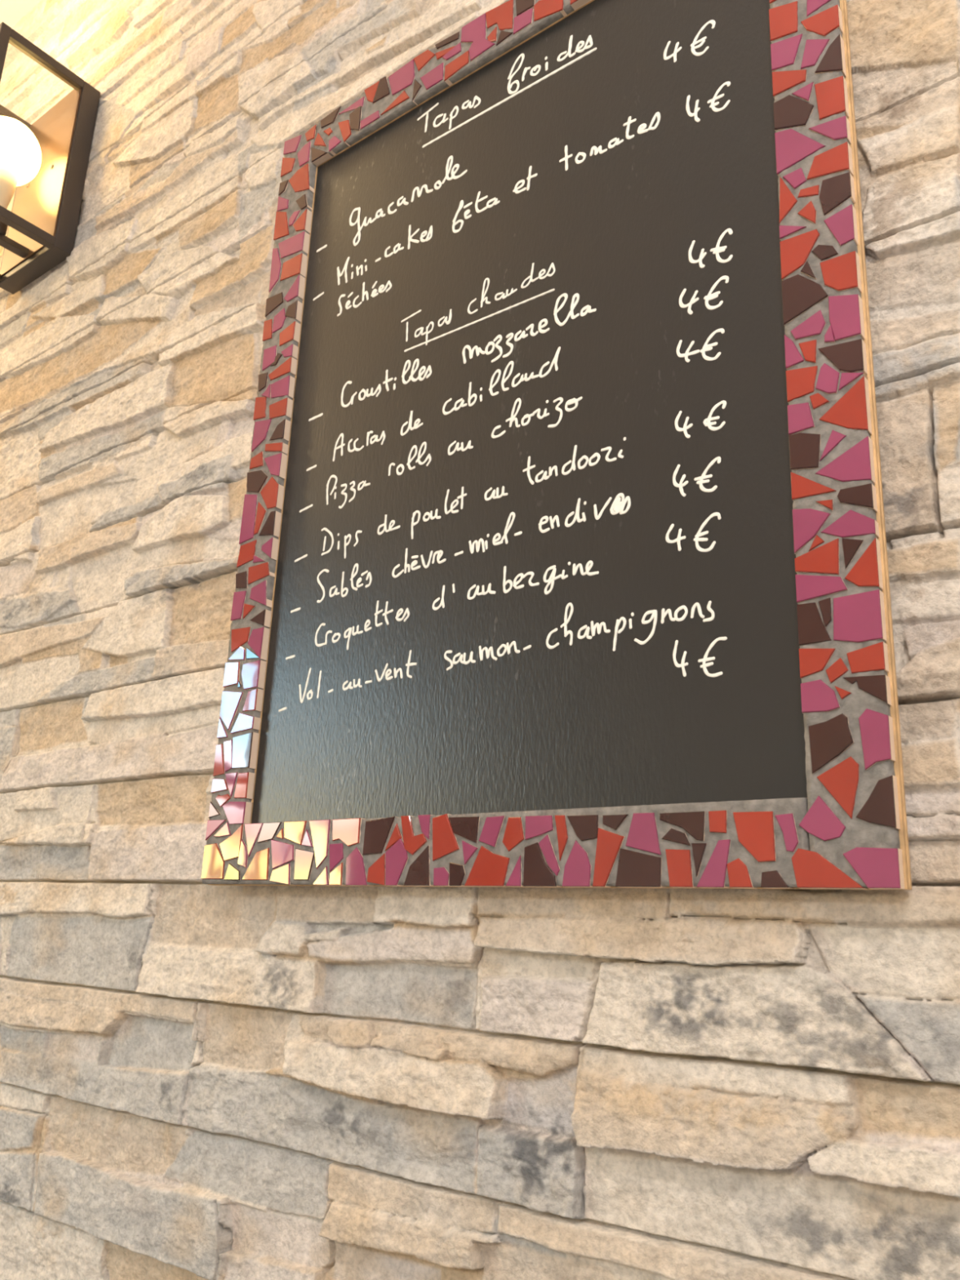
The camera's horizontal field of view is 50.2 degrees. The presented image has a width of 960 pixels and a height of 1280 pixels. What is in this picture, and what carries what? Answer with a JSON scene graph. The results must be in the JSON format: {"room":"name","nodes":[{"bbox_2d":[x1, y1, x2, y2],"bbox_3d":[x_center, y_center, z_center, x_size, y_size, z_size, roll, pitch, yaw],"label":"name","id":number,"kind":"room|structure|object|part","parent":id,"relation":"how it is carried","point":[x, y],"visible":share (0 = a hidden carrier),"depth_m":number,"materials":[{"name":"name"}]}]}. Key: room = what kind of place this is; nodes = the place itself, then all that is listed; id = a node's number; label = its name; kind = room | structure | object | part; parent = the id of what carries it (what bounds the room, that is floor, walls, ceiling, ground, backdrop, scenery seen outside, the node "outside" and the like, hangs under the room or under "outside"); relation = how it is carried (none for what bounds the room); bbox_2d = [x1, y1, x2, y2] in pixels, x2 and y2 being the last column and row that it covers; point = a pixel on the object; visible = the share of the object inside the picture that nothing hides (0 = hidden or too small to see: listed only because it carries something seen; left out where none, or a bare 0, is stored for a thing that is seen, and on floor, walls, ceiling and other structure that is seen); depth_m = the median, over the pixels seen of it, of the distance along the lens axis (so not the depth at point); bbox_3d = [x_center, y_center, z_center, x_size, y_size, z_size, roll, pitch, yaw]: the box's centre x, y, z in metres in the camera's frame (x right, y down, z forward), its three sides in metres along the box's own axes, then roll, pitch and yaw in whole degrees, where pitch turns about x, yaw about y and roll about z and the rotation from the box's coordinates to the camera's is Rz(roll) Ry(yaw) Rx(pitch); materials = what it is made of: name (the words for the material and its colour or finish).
{"room":"tapas restaurant","nodes":[
{"label":"tapas restaurant","id":0,"kind":"room"},
{"bbox_2d":[0,0,40,28],"bbox_3d":[-1.451,-2.023,-0.016,6.100,0.100,4.455,-10,-20,37],"label":"ceiling","id":1,"kind":"structure","parent":0,"point":[11,11],"depth_m":2.16,"materials":[{"name":"white paint"}]},
{"bbox_2d":[0,0,959,1279],"bbox_3d":[-0.226,0.138,1.086,5.900,3.340,0.026,-10,-20,37],"label":"wall","id":2,"kind":"structure","parent":0,"point":[198,1081],"depth_m":0.97,"materials":[{"name":"stone"}]},
{"bbox_2d":[0,22,100,293],"bbox_3d":[-0.801,-0.808,1.742,0.190,0.335,0.179,-10,-20,37],"label":"wall lantern","id":3,"kind":"object","parent":2,"relation":"attached to","point":[45,161],"visible":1,"depth_m":1.74,"materials":[{"name":"black metal"}]},
{"bbox_2d":[0,221,7,235],"bbox_3d":[-0.809,-0.692,1.700,0.046,0.036,0.046,-10,-20,37],"label":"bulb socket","id":4,"kind":"object","parent":3,"relation":"attached to","point":[3,227],"depth_m":1.70,"materials":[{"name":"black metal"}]},
{"bbox_3d":[-0.796,-0.666,1.711,0.018,0.011,0.085,-10,-20,37],"label":"bulb arm","id":5,"kind":"part","parent":3,"relation":"part of","materials":[{"name":"black metal"}]},
{"bbox_3d":[-0.803,-0.831,1.741,0.108,0.102,0.108,-10,-20,37],"label":"bulb","id":6,"kind":"part","parent":3,"relation":"part of","materials":[{"name":"beige glass"}]},
{"bbox_3d":[-0.763,-0.799,1.783,0.174,0.319,0.004,-10,-20,37],"label":"plate","id":7,"kind":"part","parent":3,"relation":"part of","materials":[{"name":"brown"}]},
{"bbox_2d":[200,0,911,889],"bbox_3d":[0.011,-0.241,0.984,0.703,0.931,0.019,-10,-20,37],"label":"menu board","id":8,"kind":"object","parent":2,"relation":"attached to","point":[562,562],"visible":1,"depth_m":0.91,"materials":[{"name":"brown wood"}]},
{"bbox_3d":[-0.240,-0.195,1.180,0.058,0.930,0.005,-10,-20,37],"label":"frame rail","id":9,"kind":"part","parent":8,"relation":"part of","materials":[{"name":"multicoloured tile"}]},
{"bbox_3d":[0.030,-0.657,1.107,0.585,0.061,0.005,-10,-20,37],"label":"frame rail","id":10,"kind":"part","parent":8,"relation":"part of","materials":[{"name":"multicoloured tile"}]},
{"bbox_3d":[-0.005,0.177,0.867,0.585,0.060,0.005,-10,-20,37],"label":"frame rail","id":11,"kind":"part","parent":8,"relation":"part of","materials":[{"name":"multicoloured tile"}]},
{"bbox_3d":[0.266,-0.285,0.793,0.059,0.930,0.005,-10,-20,37],"label":"frame rail","id":12,"kind":"part","parent":8,"relation":"part of","materials":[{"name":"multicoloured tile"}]}
]}

